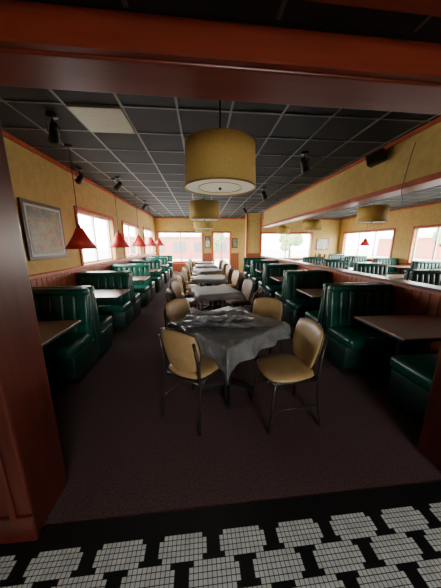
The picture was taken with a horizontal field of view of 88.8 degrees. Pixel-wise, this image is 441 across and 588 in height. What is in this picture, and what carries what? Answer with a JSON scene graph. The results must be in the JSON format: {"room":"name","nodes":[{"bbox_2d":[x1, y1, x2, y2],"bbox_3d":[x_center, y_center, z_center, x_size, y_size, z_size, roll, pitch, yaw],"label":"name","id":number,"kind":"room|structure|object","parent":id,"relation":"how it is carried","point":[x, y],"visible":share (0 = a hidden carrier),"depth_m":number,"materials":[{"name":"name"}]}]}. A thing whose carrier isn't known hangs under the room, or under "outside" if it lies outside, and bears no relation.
{"room":"restaurant","nodes":[
{"label":"restaurant","id":0,"kind":"room"},
{"bbox_2d":[0,122,66,543],"bbox_3d":[-1.157,0.181,1.053,0.400,2.190,0.295,-1,13,-5],"label":"trim column","id":1,"kind":"structure","parent":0,"point":[33,478],"depth_m":1.11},
{"bbox_2d":[3,137,155,274],"bbox_3d":[-2.946,-1.307,6.333,0.150,2.810,10.920,-1,13,-5],"label":"wall","id":2,"kind":"structure","parent":0,"point":[35,178],"depth_m":3.79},
{"bbox_2d":[17,197,66,260],"bbox_3d":[-2.603,-0.929,3.358,0.035,0.800,0.870,-1,13,-5],"label":"framed picture","id":3,"kind":"object","parent":2,"relation":"attached to","point":[42,225],"visible":1,"depth_m":3.25,"materials":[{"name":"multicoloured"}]},
{"bbox_2d":[29,252,156,286],"bbox_3d":[-2.841,-0.453,6.455,0.050,1.090,10.770,-1,13,-5],"label":"trim","id":4,"kind":"structure","parent":2,"relation":"attached to","point":[63,277],"depth_m":3.94,"materials":[{"name":"brown wood"}]},
{"bbox_2d":[73,206,116,265],"bbox_3d":[-2.817,-1.261,5.132,0.150,1.140,1.860,-1,13,-5],"label":"window","id":5,"kind":"structure","parent":2,"relation":"in","point":[97,260],"depth_m":5.10,"materials":[{"name":"white paint"}]},
{"bbox_2d":[78,211,110,226],"bbox_3d":[-2.800,-1.655,5.046,0.045,0.192,1.700,-1,13,-5],"label":"window blind","id":6,"kind":"object","parent":5,"relation":"attached to","point":[79,212],"visible":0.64,"depth_m":4.87,"materials":[{"name":"beige"}]},
{"bbox_2d":[121,220,140,257],"bbox_3d":[-3.030,-1.811,7.612,0.150,1.140,1.860,-1,13,-5],"label":"window","id":7,"kind":"structure","parent":2,"relation":"in","point":[122,221],"depth_m":7.57,"materials":[{"name":"glass"}]},
{"bbox_2d":[143,227,154,253],"bbox_3d":[-3.248,-2.371,10.142,0.150,1.140,2.060,-1,13,-5],"label":"window","id":8,"kind":"structure","parent":2,"relation":"in","point":[148,252],"depth_m":10.09,"materials":[{"name":"white paint"}]},
{"bbox_2d":[2,116,440,226],"bbox_3d":[2.027,-2.439,6.433,9.820,0.638,10.770,-1,13,-5],"label":"trim","id":9,"kind":"structure","parent":2,"relation":"attached to","point":[432,180],"depth_m":3.52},
{"bbox_2d":[0,482,440,587],"bbox_3d":[0.470,1.382,0.804,5.400,0.054,1.145,-1,13,-6],"label":"floor tile","id":10,"kind":"structure","parent":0,"point":[388,537],"depth_m":1.13,"materials":[{"name":"grey tile"}]},
{"bbox_2d":[0,86,440,218],"bbox_3d":[2.019,-2.823,6.450,10.220,0.100,10.970,-1,13,-5],"label":"ceiling","id":11,"kind":"structure","parent":0,"point":[143,120],"depth_m":2.91,"materials":[{"name":"black tile"}]},
{"bbox_2d":[45,111,60,144],"bbox_3d":[-1.730,-1.714,2.333,0.124,0.268,0.208,-10,16,-38],"label":"ceiling spotlight","id":12,"kind":"object","parent":11,"relation":"attached to","point":[53,136],"depth_m":2.31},
{"bbox_2d":[75,167,83,184],"bbox_3d":[-2.473,-2.073,3.956,0.208,0.268,0.124,8,15,33],"label":"ceiling spotlight","id":13,"kind":"object","parent":11,"relation":"attached to","point":[80,177],"depth_m":3.93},
{"bbox_2d":[64,144,97,248],"bbox_3d":[-2.063,-1.345,3.204,0.430,1.380,0.430,-1,13,-5],"label":"pendant lamp","id":14,"kind":"object","parent":11,"relation":"hanging from","point":[80,239],"visible":1,"depth_m":3.22,"materials":[{"name":"red"}]},
{"bbox_2d":[66,105,134,133],"bbox_3d":[-1.249,-1.869,2.426,0.505,0.020,0.505,-1,13,-5],"label":"ceiling light panel","id":15,"kind":"object","parent":11,"relation":"in","point":[96,118],"depth_m":2.37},
{"bbox_2d":[113,176,121,191],"bbox_3d":[-2.036,-2.190,4.482,0.208,0.268,0.124,8,15,33],"label":"ceiling spotlight","id":16,"kind":"object","parent":11,"relation":"attached to","point":[117,187],"depth_m":4.46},
{"bbox_2d":[109,178,129,247],"bbox_3d":[-2.197,-1.690,4.761,0.430,1.380,0.430,-1,13,-5],"label":"pendant lamp","id":17,"kind":"object","parent":11,"relation":"hanging from","point":[118,242],"visible":0.99,"depth_m":4.77,"materials":[{"name":"red"}]},
{"bbox_2d":[131,195,146,246],"bbox_3d":[-2.331,-2.036,6.317,0.430,1.380,0.430,-1,13,-5],"label":"pendant lamp","id":18,"kind":"object","parent":11,"relation":"hanging from","point":[138,242],"visible":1,"depth_m":6.33,"materials":[{"name":"red"}]},
{"bbox_2d":[146,205,156,245],"bbox_3d":[-2.465,-2.381,7.874,0.430,1.380,0.430,-1,13,-5],"label":"pendant lamp","id":19,"kind":"object","parent":11,"relation":"hanging from","point":[150,242],"visible":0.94,"depth_m":7.89,"materials":[{"name":"red"}]},
{"bbox_2d":[194,199,212,228],"bbox_3d":[-0.523,-2.413,6.821,0.606,0.862,0.606,-1,13,-5],"label":"pendant lamp","id":20,"kind":"object","parent":11,"relation":"hanging from","point":[197,225],"visible":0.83,"depth_m":6.65,"materials":[{"name":"fabric"}]},
{"bbox_2d":[189,195,219,221],"bbox_3d":[-0.309,-1.863,4.340,0.606,0.862,0.606,-1,13,-5],"label":"pendant lamp","id":21,"kind":"object","parent":11,"relation":"hanging from","point":[204,210],"visible":0.94,"depth_m":4.16,"materials":[{"name":"fabric"}]},
{"bbox_2d":[184,100,255,195],"bbox_3d":[-0.003,-1.306,1.828,0.606,0.862,0.606,-1,13,-5],"label":"pendant lamp","id":22,"kind":"object","parent":11,"relation":"hanging from","point":[219,161],"visible":0.9,"depth_m":1.65,"materials":[{"name":"beige fabric"}]},
{"bbox_2d":[0,89,440,218],"bbox_3d":[2.027,-2.749,6.364,9.820,0.009,10.770,-1,13,-5],"label":"grid","id":23,"kind":"object","parent":11,"relation":"attached to","point":[61,102],"depth_m":2.98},
{"bbox_2d":[276,224,289,233],"bbox_3d":[2.845,-3.147,10.134,0.606,0.862,0.606,-1,13,-5],"label":"pendant lamp","id":24,"kind":"object","parent":11,"relation":"hanging from","point":[283,229],"visible":0.94,"depth_m":9.96,"materials":[{"name":"beige fabric"}]},
{"bbox_2d":[300,151,309,172],"bbox_3d":[1.224,-1.924,3.280,0.124,0.268,0.208,9,15,34],"label":"ceiling spotlight","id":25,"kind":"object","parent":11,"relation":"attached to","point":[305,168],"depth_m":3.25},
{"bbox_2d":[302,217,321,230],"bbox_3d":[3.071,-2.565,7.508,0.606,0.862,0.606,-1,13,-5],"label":"pendant lamp","id":26,"kind":"object","parent":11,"relation":"hanging from","point":[312,224],"visible":0.94,"depth_m":7.33,"materials":[{"name":"fabric"}]},
{"bbox_2d":[359,224,370,245],"bbox_3d":[5.928,-2.655,9.111,0.430,1.380,0.430,-1,13,-5],"label":"pendant lamp","id":27,"kind":"object","parent":11,"relation":"hanging from","point":[364,242],"visible":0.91,"depth_m":9.13,"materials":[{"name":"red"}]},
{"bbox_2d":[356,201,389,223],"bbox_3d":[3.301,-1.972,4.832,0.606,0.862,0.606,-1,13,-5],"label":"pendant lamp","id":28,"kind":"object","parent":11,"relation":"hanging from","point":[379,213],"visible":0.93,"depth_m":4.67,"materials":[{"name":"beige fabric"}]},
{"bbox_2d":[0,0,440,114],"bbox_3d":[0.699,-1.300,0.944,6.600,0.790,0.250,-1,13,-6],"label":"beam","id":29,"kind":"structure","parent":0,"point":[43,45],"depth_m":0.87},
{"bbox_2d":[21,0,440,42],"bbox_3d":[0.884,-0.611,-1.123,6.800,0.100,4.330,-1,13,-5],"label":"ceiling","id":30,"kind":"structure","parent":0,"point":[298,14],"depth_m":0.79,"materials":[{"name":"black tile"}]},
{"bbox_2d":[121,0,432,31],"bbox_3d":[0.026,-0.767,-0.178,2.666,0.007,1.980,-1,13,-5],"label":"grid","id":31,"kind":"object","parent":30,"relation":"attached to","point":[124,2],"depth_m":0.79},
{"bbox_2d":[43,273,440,526],"bbox_3d":[2.029,0.043,6.968,10.220,0.100,11.200,-1,13,-5],"label":"floor","id":32,"kind":"structure","parent":0,"point":[122,458],"depth_m":1.79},
{"bbox_2d":[38,320,81,347],"bbox_3d":[-1.915,0.702,2.026,1.066,0.752,0.606,-1,13,-5],"label":"table","id":33,"kind":"object","parent":32,"relation":"on","point":[49,331],"visible":0.13,"depth_m":2.04,"materials":[{"name":"laminate"}]},
{"bbox_2d":[32,288,97,384],"bbox_3d":[-2.019,0.470,2.511,0.954,0.995,0.568,-1,13,-5],"label":"bench","id":34,"kind":"object","parent":32,"relation":"on","point":[70,357],"visible":0.51,"depth_m":2.60,"materials":[{"name":"green leather"}]},
{"bbox_2d":[31,286,113,360],"bbox_3d":[-2.067,0.345,3.075,0.954,0.995,0.568,-1,13,-5],"label":"bench","id":35,"kind":"object","parent":32,"relation":"on","point":[103,326],"visible":0.13,"depth_m":2.97,"materials":[{"name":"green leather"}]},
{"bbox_2d":[77,272,133,329],"bbox_3d":[-2.152,0.125,4.067,0.954,0.995,0.568,-1,13,-5],"label":"bench","id":36,"kind":"object","parent":32,"relation":"on","point":[121,310],"visible":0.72,"depth_m":4.14,"materials":[{"name":"green leather"}]},
{"bbox_2d":[82,271,140,320],"bbox_3d":[-2.201,0.000,4.631,0.954,0.995,0.568,-1,13,-5],"label":"bench","id":37,"kind":"object","parent":32,"relation":"on","point":[136,296],"visible":0.19,"depth_m":4.53,"materials":[{"name":"green leather"}]},
{"bbox_2d":[94,289,129,298],"bbox_3d":[-2.048,0.357,3.583,1.066,0.752,0.606,-1,13,-5],"label":"table","id":38,"kind":"object","parent":32,"relation":"on","point":[109,293],"visible":0.2,"depth_m":3.49,"materials":[{"name":"laminate"}]},
{"bbox_2d":[111,264,151,305],"bbox_3d":[-2.286,-0.220,5.624,0.954,0.995,0.568,-1,13,-5],"label":"bench","id":39,"kind":"object","parent":32,"relation":"on","point":[142,287],"visible":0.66,"depth_m":5.71,"materials":[{"name":"green leather"}]},
{"bbox_2d":[132,276,150,280],"bbox_3d":[-2.182,0.012,5.139,1.066,0.752,0.606,-1,13,-5],"label":"table","id":40,"kind":"object","parent":32,"relation":"on","point":[135,278],"visible":0.17,"depth_m":5.01,"materials":[{"name":"laminate"}]},
{"bbox_2d":[130,260,161,292],"bbox_3d":[-2.420,-0.565,7.180,0.954,0.995,0.568,-1,13,-5],"label":"bench","id":41,"kind":"object","parent":32,"relation":"on","point":[154,264],"visible":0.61,"depth_m":7.27,"materials":[{"name":"green leather"}]},
{"bbox_2d":[148,264,155,300],"bbox_3d":[-2.335,-0.345,6.188,0.954,0.995,0.568,-1,13,-5],"label":"bench","id":42,"kind":"object","parent":32,"relation":"on","point":[153,293],"visible":0.12,"depth_m":6.13,"materials":[{"name":"green leather"}]},
{"bbox_2d":[143,257,167,283],"bbox_3d":[-2.554,-0.910,8.737,0.954,0.995,0.568,-1,13,-5],"label":"bench","id":43,"kind":"object","parent":32,"relation":"on","point":[164,260],"visible":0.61,"depth_m":8.83,"materials":[{"name":"green leather"}]},
{"bbox_2d":[152,255,172,277],"bbox_3d":[-2.688,-1.255,10.293,0.954,0.995,0.568,-1,13,-5],"label":"bench","id":44,"kind":"object","parent":32,"relation":"on","point":[170,258],"visible":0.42,"depth_m":10.39,"materials":[{"name":"green leather"}]},
{"bbox_2d":[163,298,190,368],"bbox_3d":[-0.357,0.509,2.639,0.505,0.868,0.436,9,15,36],"label":"dining chair","id":45,"kind":"object","parent":32,"relation":"on","point":[177,308],"visible":0.32,"depth_m":2.65,"materials":[{"name":"leather"}]},
{"bbox_2d":[165,288,199,311],"bbox_3d":[-0.551,0.324,3.473,0.505,0.868,0.436,-7,14,-29],"label":"dining chair","id":46,"kind":"object","parent":32,"relation":"on","point":[170,294],"visible":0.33,"depth_m":3.25,"materials":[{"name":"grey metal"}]},
{"bbox_2d":[168,279,199,309],"bbox_3d":[-0.651,0.172,4.159,0.505,0.868,0.436,3,13,14],"label":"dining chair","id":47,"kind":"object","parent":32,"relation":"on","point":[175,286],"visible":0.56,"depth_m":4.13,"materials":[{"name":"leather"}]},
{"bbox_2d":[176,275,202,310],"bbox_3d":[-0.676,0.000,4.932,0.505,0.868,0.436,-7,14,-29],"label":"dining chair","id":48,"kind":"object","parent":32,"relation":"on","point":[185,293],"visible":0.56,"depth_m":4.70,"materials":[{"name":"leather"}]},
{"bbox_2d":[178,270,200,302],"bbox_3d":[-0.776,-0.152,5.619,0.505,0.868,0.436,3,13,14],"label":"dining chair","id":49,"kind":"object","parent":32,"relation":"on","point":[181,272],"visible":0.46,"depth_m":5.58,"materials":[{"name":"leather"}]},
{"bbox_2d":[158,328,226,435],"bbox_3d":[-0.230,0.649,2.005,0.436,0.868,0.505,7,14,30],"label":"dining chair","id":50,"kind":"object","parent":32,"relation":"on","point":[187,363],"visible":0.92,"depth_m":1.79,"materials":[{"name":"leather"}]},
{"bbox_2d":[183,268,201,297],"bbox_3d":[-0.806,-0.334,6.440,0.505,0.868,0.436,-7,14,-29],"label":"dining chair","id":51,"kind":"object","parent":32,"relation":"on","point":[184,269],"visible":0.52,"depth_m":6.19,"materials":[{"name":"leather"}]},
{"bbox_2d":[194,261,214,274],"bbox_3d":[-0.676,-1.010,9.740,0.799,0.756,0.799,1,13,5],"label":"dining table","id":52,"kind":"object","parent":32,"relation":"on","point":[198,262],"visible":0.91,"depth_m":9.35,"materials":[{"name":"fabric"}]},
{"bbox_2d":[194,264,217,285],"bbox_3d":[-0.531,-0.687,8.282,0.799,0.756,0.799,-2,13,-10],"label":"dining table","id":53,"kind":"object","parent":32,"relation":"on","point":[197,266],"visible":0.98,"depth_m":7.91,"materials":[{"name":"fabric"}]},
{"bbox_2d":[191,268,224,285],"bbox_3d":[-0.386,-0.364,6.824,0.799,0.756,0.799,-6,14,-24],"label":"dining table","id":54,"kind":"object","parent":32,"relation":"on","point":[207,271],"visible":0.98,"depth_m":6.52,"materials":[{"name":"fabric"}]},
{"bbox_2d":[190,275,227,309],"bbox_3d":[-0.236,-0.030,5.318,0.799,0.756,0.799,1,13,3],"label":"dining table","id":55,"kind":"object","parent":32,"relation":"on","point":[208,279],"visible":0.99,"depth_m":4.99,"materials":[{"name":"fabric"}]},
{"bbox_2d":[188,285,245,309],"bbox_3d":[-0.090,0.293,3.860,0.799,0.756,0.799,-4,13,-16],"label":"dining table","id":56,"kind":"object","parent":32,"relation":"on","point":[223,292],"visible":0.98,"depth_m":3.55,"materials":[{"name":"fabric"}]},
{"bbox_2d":[216,267,233,285],"bbox_3d":[0.134,-0.347,6.497,0.505,0.868,0.436,6,14,24],"label":"dining chair","id":57,"kind":"object","parent":32,"relation":"on","point":[230,272],"visible":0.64,"depth_m":6.26,"materials":[{"name":"leather"}]},
{"bbox_2d":[166,306,292,408],"bbox_3d":[0.069,0.606,2.286,0.932,0.828,0.951,-11,17,-42],"label":"dining table","id":58,"kind":"object","parent":32,"relation":"on","point":[230,336],"visible":0.97,"depth_m":2.03,"materials":[{"name":"fabric"}]},
{"bbox_2d":[218,270,240,305],"bbox_3d":[0.224,-0.170,5.700,0.505,0.868,0.436,-5,13,-21],"label":"dining chair","id":59,"kind":"object","parent":32,"relation":"on","point":[236,273],"visible":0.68,"depth_m":5.69,"materials":[{"name":"leather"}]},
{"bbox_2d":[219,274,245,308],"bbox_3d":[0.264,-0.012,4.989,0.505,0.868,0.436,6,14,24],"label":"dining chair","id":60,"kind":"object","parent":32,"relation":"on","point":[240,280],"visible":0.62,"depth_m":4.77,"materials":[{"name":"leather"}]},
{"bbox_2d":[225,278,254,307],"bbox_3d":[0.349,0.153,4.241,0.505,0.868,0.436,-5,13,-21],"label":"dining chair","id":61,"kind":"object","parent":32,"relation":"on","point":[248,285],"visible":0.8,"depth_m":4.13,"materials":[{"name":"leather"}]},
{"bbox_2d":[235,288,263,311],"bbox_3d":[0.389,0.311,3.529,0.505,0.868,0.436,6,14,24],"label":"dining chair","id":62,"kind":"object","parent":32,"relation":"on","point":[259,293],"visible":0.35,"depth_m":3.31,"materials":[{"name":"leather"}]},
{"bbox_2d":[243,257,264,278],"bbox_3d":[1.334,-0.885,8.625,0.874,0.995,0.568,-1,13,-5],"label":"bench","id":63,"kind":"object","parent":32,"relation":"on","point":[246,260],"visible":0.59,"depth_m":8.71,"materials":[{"name":"green leather"}]},
{"bbox_2d":[235,297,283,383],"bbox_3d":[0.480,0.502,2.671,0.436,0.868,0.505,8,15,31],"label":"dining chair","id":64,"kind":"object","parent":32,"relation":"on","point":[270,307],"visible":0.38,"depth_m":2.74,"materials":[{"name":"leather"}]},
{"bbox_2d":[258,264,264,288],"bbox_3d":[1.537,-0.363,6.270,0.874,0.995,0.568,-1,13,-5],"label":"bench","id":65,"kind":"object","parent":32,"relation":"on","point":[261,283],"visible":0.16,"depth_m":6.08,"materials":[{"name":"green leather"}]},
{"bbox_2d":[251,260,277,292],"bbox_3d":[1.460,-0.562,7.165,0.874,0.995,0.568,-1,13,-5],"label":"bench","id":66,"kind":"object","parent":32,"relation":"on","point":[256,276],"visible":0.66,"depth_m":7.24,"materials":[{"name":"green leather"}]},
{"bbox_2d":[263,264,296,297],"bbox_3d":[1.585,-0.238,5.706,0.874,0.995,0.568,-1,13,-5],"label":"bench","id":67,"kind":"object","parent":32,"relation":"on","point":[270,286],"visible":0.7,"depth_m":5.79,"materials":[{"name":"green leather"}]},
{"bbox_2d":[251,318,327,434],"bbox_3d":[0.576,0.658,1.965,0.505,0.868,0.436,-3,13,-11],"label":"dining chair","id":68,"kind":"object","parent":32,"relation":"on","point":[308,337],"visible":1,"depth_m":1.86,"materials":[{"name":"leather"}]},
{"bbox_2d":[275,270,324,318],"bbox_3d":[1.662,-0.040,4.811,0.874,0.995,0.568,-1,13,-5],"label":"bench","id":69,"kind":"object","parent":32,"relation":"on","point":[279,295],"visible":0.14,"depth_m":4.52,"materials":[{"name":"green leather"}]},
{"bbox_2d":[283,271,329,327],"bbox_3d":[1.711,0.085,4.247,0.874,0.995,0.568,-1,13,-5],"label":"bench","id":70,"kind":"object","parent":32,"relation":"on","point":[296,303],"visible":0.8,"depth_m":4.33,"materials":[{"name":"green leather"}]},
{"bbox_2d":[296,289,322,298],"bbox_3d":[1.754,0.330,3.705,0.876,0.752,0.660,-1,13,-5],"label":"table","id":71,"kind":"object","parent":32,"relation":"on","point":[313,293],"visible":0.2,"depth_m":3.56,"materials":[{"name":"laminate"}]},
{"bbox_2d":[304,257,324,263],"bbox_3d":[3.855,-0.983,9.066,0.874,0.995,0.568,-1,13,-5],"label":"bench","id":72,"kind":"object","parent":32,"relation":"on","point":[312,260],"visible":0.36,"depth_m":9.15,"materials":[{"name":"green leather"}]},
{"bbox_2d":[328,254,344,258],"bbox_3d":[6.058,-1.538,11.569,0.874,0.995,0.568,-1,13,-5],"label":"bench","id":73,"kind":"object","parent":32,"relation":"on","point":[330,256],"visible":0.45,"depth_m":11.66,"materials":[{"name":"green leather"}]},
{"bbox_2d":[324,259,349,267],"bbox_3d":[3.989,-0.638,7.510,0.874,0.995,0.568,-1,13,-5],"label":"bench","id":74,"kind":"object","parent":32,"relation":"on","point":[336,263],"visible":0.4,"depth_m":7.60,"materials":[{"name":"green leather"}]},
{"bbox_2d":[305,282,384,352],"bbox_3d":[1.788,0.284,3.352,0.874,0.995,0.568,-1,13,-5],"label":"bench","id":75,"kind":"object","parent":32,"relation":"on","point":[318,316],"visible":0.12,"depth_m":3.04,"materials":[{"name":"green leather"}]},
{"bbox_2d":[348,256,366,267],"bbox_3d":[6.194,-1.189,9.993,0.874,0.995,0.568,-1,13,-5],"label":"bench","id":76,"kind":"object","parent":32,"relation":"on","point":[356,258],"visible":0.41,"depth_m":10.09,"materials":[{"name":"green leather"}]},
{"bbox_2d":[322,284,418,372],"bbox_3d":[1.836,0.409,2.787,0.874,0.995,0.568,-1,13,-5],"label":"bench","id":77,"kind":"object","parent":32,"relation":"on","point":[353,345],"visible":0.79,"depth_m":2.83,"materials":[{"name":"green leather"}]},
{"bbox_2d":[356,263,387,274],"bbox_3d":[4.123,-0.293,5.953,0.874,0.995,0.568,-1,13,-5],"label":"bench","id":78,"kind":"object","parent":32,"relation":"on","point":[370,268],"visible":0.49,"depth_m":6.05,"materials":[{"name":"green leather"}]},
{"bbox_2d":[375,258,404,274],"bbox_3d":[6.329,-0.839,8.417,0.874,0.995,0.568,-1,13,-5],"label":"bench","id":79,"kind":"object","parent":32,"relation":"on","point":[390,261],"visible":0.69,"depth_m":8.52,"materials":[{"name":"green leather"}]},
{"bbox_2d":[379,274,403,278],"bbox_3d":[4.116,-0.064,5.479,0.956,0.752,0.606,-1,13,-5],"label":"table","id":80,"kind":"object","parent":32,"relation":"on","point":[398,276],"visible":0.16,"depth_m":5.49,"materials":[{"name":"laminate"}]},
{"bbox_2d":[354,314,440,387],"bbox_3d":[1.880,0.653,2.246,0.876,0.752,0.660,-1,13,-5],"label":"table","id":81,"kind":"object","parent":32,"relation":"on","point":[423,327],"visible":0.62,"depth_m":2.17,"materials":[{"name":"laminate"}]},
{"bbox_2d":[388,265,409,273],"bbox_3d":[6.318,-0.607,7.933,0.956,0.752,0.606,-1,13,-5],"label":"table","id":82,"kind":"object","parent":32,"relation":"on","point":[393,266],"visible":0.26,"depth_m":7.76,"materials":[{"name":"laminate"}]},
{"bbox_2d":[387,354,438,428],"bbox_3d":[1.992,0.603,1.914,0.714,0.995,0.568,-1,13,-5],"label":"bench","id":83,"kind":"object","parent":32,"relation":"on","point":[411,376],"visible":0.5,"depth_m":1.97,"materials":[{"name":"green leather"}]},
{"bbox_2d":[403,269,440,279],"bbox_3d":[4.208,-0.073,4.961,0.874,0.995,0.568,-1,13,-5],"label":"bench","id":84,"kind":"object","parent":32,"relation":"on","point":[406,275],"visible":0.08,"depth_m":4.60,"materials":[{"name":"green leather"}]},
{"bbox_2d":[408,270,440,285],"bbox_3d":[4.257,0.052,4.397,0.874,0.995,0.568,-1,13,-5],"label":"bench","id":85,"kind":"object","parent":32,"relation":"on","point":[433,277],"visible":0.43,"depth_m":4.48,"materials":[{"name":"green leather"}]},
{"bbox_2d":[413,261,440,268],"bbox_3d":[6.465,-0.490,6.841,0.874,0.995,0.568,-1,13,-5],"label":"bench","id":86,"kind":"object","parent":32,"relation":"on","point":[418,264],"visible":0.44,"depth_m":6.93,"materials":[{"name":"green leather"}]},
{"bbox_3d":[3.982,-0.409,7.036,0.956,0.752,0.606,-1,13,-5],"label":"table","id":87,"kind":"object","parent":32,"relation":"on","visible":0},
{"bbox_2d":[340,255,353,268],"bbox_3d":[3.899,-0.974,6.903,0.396,0.410,0.409,-1,13,-5],"label":"candelabra","id":88,"kind":"object","parent":87,"relation":"on","point":[345,258],"visible":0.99,"depth_m":6.88,"materials":[{"name":"black metal"}]},
{"bbox_2d":[154,218,341,272],"bbox_3d":[1.571,-2.558,11.980,9.820,2.810,0.150,-1,13,-5],"label":"wall","id":89,"kind":"structure","parent":0,"point":[330,229],"depth_m":11.80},
{"bbox_2d":[157,231,203,262],"bbox_3d":[-2.054,-2.432,11.665,2.360,1.600,0.150,-1,13,-5],"label":"window","id":90,"kind":"structure","parent":89,"relation":"in","point":[202,246],"depth_m":11.67,"materials":[{"name":"white paint"}]},
{"bbox_2d":[205,236,209,247],"bbox_3d":[-0.664,-2.688,11.665,0.280,0.600,0.033,-1,13,-5],"label":"framed picture","id":91,"kind":"object","parent":89,"relation":"attached to","point":[207,238],"visible":1,"depth_m":11.65,"materials":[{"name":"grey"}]},
{"bbox_2d":[212,231,230,266],"bbox_3d":[0.048,-2.324,11.870,1.040,1.900,0.150,-1,13,-5],"label":"door","id":92,"kind":"structure","parent":89,"relation":"in","point":[213,232],"depth_m":11.79,"materials":[{"name":"white paint"}]},
{"bbox_2d":[173,253,302,270],"bbox_3d":[1.648,-1.729,12.072,9.620,0.950,0.040,-1,13,-5],"label":"wainscoting","id":93,"kind":"structure","parent":89,"relation":"attached to","point":[234,256],"depth_m":11.92,"materials":[{"name":"brown wood"}]},
{"bbox_2d":[261,232,312,258],"bbox_3d":[3.526,-2.592,12.109,2.860,1.420,0.150,-1,13,-5],"label":"window","id":94,"kind":"structure","parent":89,"relation":"in","point":[310,233],"depth_m":12.11,"materials":[{"name":"white paint"}]},
{"bbox_2d":[316,238,328,249],"bbox_3d":[5.524,-2.703,12.194,0.700,0.600,0.033,-1,13,-5],"label":"framed picture","id":95,"kind":"object","parent":89,"relation":"attached to","point":[321,243],"visible":1,"depth_m":12.18,"materials":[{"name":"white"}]},
{"bbox_2d":[245,213,261,256],"bbox_3d":[1.456,-2.156,10.163,0.680,2.810,0.340,-1,13,-5],"label":"wall pier","id":96,"kind":"object","parent":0,"point":[253,227],"visible":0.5,"depth_m":9.93,"materials":[{"name":"yellow paint"}]},
{"bbox_2d":[261,255,440,354],"bbox_3d":[2.140,-0.236,5.605,0.210,1.035,8.190,-1,13,-5],"label":"wall partition","id":97,"kind":"structure","parent":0,"point":[409,297],"depth_m":2.79,"materials":[{"name":"brown wood"}]},
{"bbox_2d":[263,122,440,224],"bbox_3d":[2.186,-2.185,5.167,0.200,0.590,8.170,-1,13,-5],"label":"wall","id":98,"kind":"structure","parent":0,"point":[360,179],"depth_m":3.29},
{"bbox_2d":[366,148,387,167],"bbox_3d":[2.175,-1.881,3.123,0.211,0.186,0.242,-10,16,-39],"label":"wall speaker","id":99,"kind":"object","parent":98,"relation":"attached to","point":[379,156],"visible":0.97,"depth_m":3.06,"materials":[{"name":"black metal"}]},
{"bbox_2d":[304,0,440,16],"bbox_3d":[0.747,-0.912,0.581,6.400,0.050,0.350,-1,13,-6],"label":"beam","id":100,"kind":"structure","parent":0,"point":[421,7],"depth_m":0.71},
{"bbox_2d":[338,203,440,264],"bbox_3d":[6.989,-1.487,7.148,0.150,2.810,10.920,-1,13,-5],"label":"wall","id":101,"kind":"structure","parent":0,"point":[404,220],"depth_m":8.38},
{"bbox_2d":[341,228,395,259],"bbox_3d":[6.678,-2.265,10.402,0.150,1.320,3.260,-1,13,-5],"label":"window","id":102,"kind":"structure","parent":101,"relation":"in","point":[393,229],"depth_m":9.98,"materials":[{"name":"white paint"}]},
{"bbox_2d":[345,230,392,239],"bbox_3d":[6.660,-2.674,10.310,0.045,0.342,3.100,-1,13,-5],"label":"window blind","id":103,"kind":"object","parent":102,"relation":"attached to","point":[383,230],"visible":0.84,"depth_m":9.94,"materials":[{"name":"beige"}]},
{"bbox_2d":[367,260,410,272],"bbox_3d":[6.902,-0.541,7.247,0.040,0.720,10.720,-1,13,-5],"label":"trim","id":104,"kind":"structure","parent":101,"relation":"attached to","point":[398,263],"depth_m":8.42,"materials":[{"name":"brown wood"}]},
{"bbox_2d":[407,224,440,263],"bbox_3d":[6.975,-1.500,6.949,0.150,1.320,2.360,-1,13,-5],"label":"window","id":105,"kind":"structure","parent":101,"relation":"in","point":[433,225],"depth_m":7.86,"materials":[{"name":"white paint"}]},
{"bbox_2d":[415,226,440,237],"bbox_3d":[6.957,-1.908,6.857,0.045,0.342,2.200,-1,13,-5],"label":"window blind","id":106,"kind":"object","parent":105,"relation":"attached to","point":[436,226],"visible":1,"depth_m":7.45,"materials":[{"name":"beige"}]},
{"bbox_2d":[417,346,440,470],"bbox_3d":[1.668,0.122,1.319,0.405,2.190,0.305,-1,13,-5],"label":"trim column","id":107,"kind":"structure","parent":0,"point":[429,444],"depth_m":1.55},
{"label":"outside","id":108,"kind":"structure","parent":0,"visible":0},
{"bbox_2d":[83,249,440,265],"bbox_3d":[-0.837,-0.448,10.107,160.000,0.100,140.000,-1,13,-5],"label":"ground","id":109,"kind":"structure","parent":108,"point":[88,254],"depth_m":37.74,"materials":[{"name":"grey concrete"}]},
{"bbox_2d":[124,234,228,258],"bbox_3d":[-5.043,-6.240,29.533,13.400,2.800,7.400,-1,13,-5],"label":"brick building","id":110,"kind":"structure","parent":109,"relation":"on","point":[190,243],"depth_m":26.12,"materials":[{"name":"red brick"}]},
{"bbox_2d":[200,234,224,260],"bbox_3d":[-0.750,-4.947,22.332,2.424,3.392,2.228,6,14,26],"label":"tree","id":111,"kind":"object","parent":109,"relation":"on","point":[217,237],"visible":0.23,"depth_m":21.71,"materials":[{"name":"green plant"}]},
{"bbox_2d":[279,234,303,256],"bbox_3d":[7.498,-5.314,24.312,2.690,3.251,1.978,-2,13,-11],"label":"tree","id":112,"kind":"object","parent":109,"relation":"on","point":[292,239],"visible":0.84,"depth_m":23.52,"materials":[{"name":"green plant"}]},
{"bbox_2d":[376,235,440,259],"bbox_3d":[28.389,-4.084,20.038,8.400,2.700,28.400,-1,13,-5],"label":"brick building","id":113,"kind":"structure","parent":109,"relation":"on","point":[425,246],"depth_m":26.75,"materials":[{"name":"brick"}]},
{"bbox_2d":[431,228,440,245],"bbox_3d":[17.688,-3.816,17.231,2.228,3.392,2.424,-8,15,-32],"label":"tree","id":114,"kind":"object","parent":109,"relation":"on","point":[435,232],"visible":0.58,"depth_m":17.49,"materials":[{"name":"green plant"}]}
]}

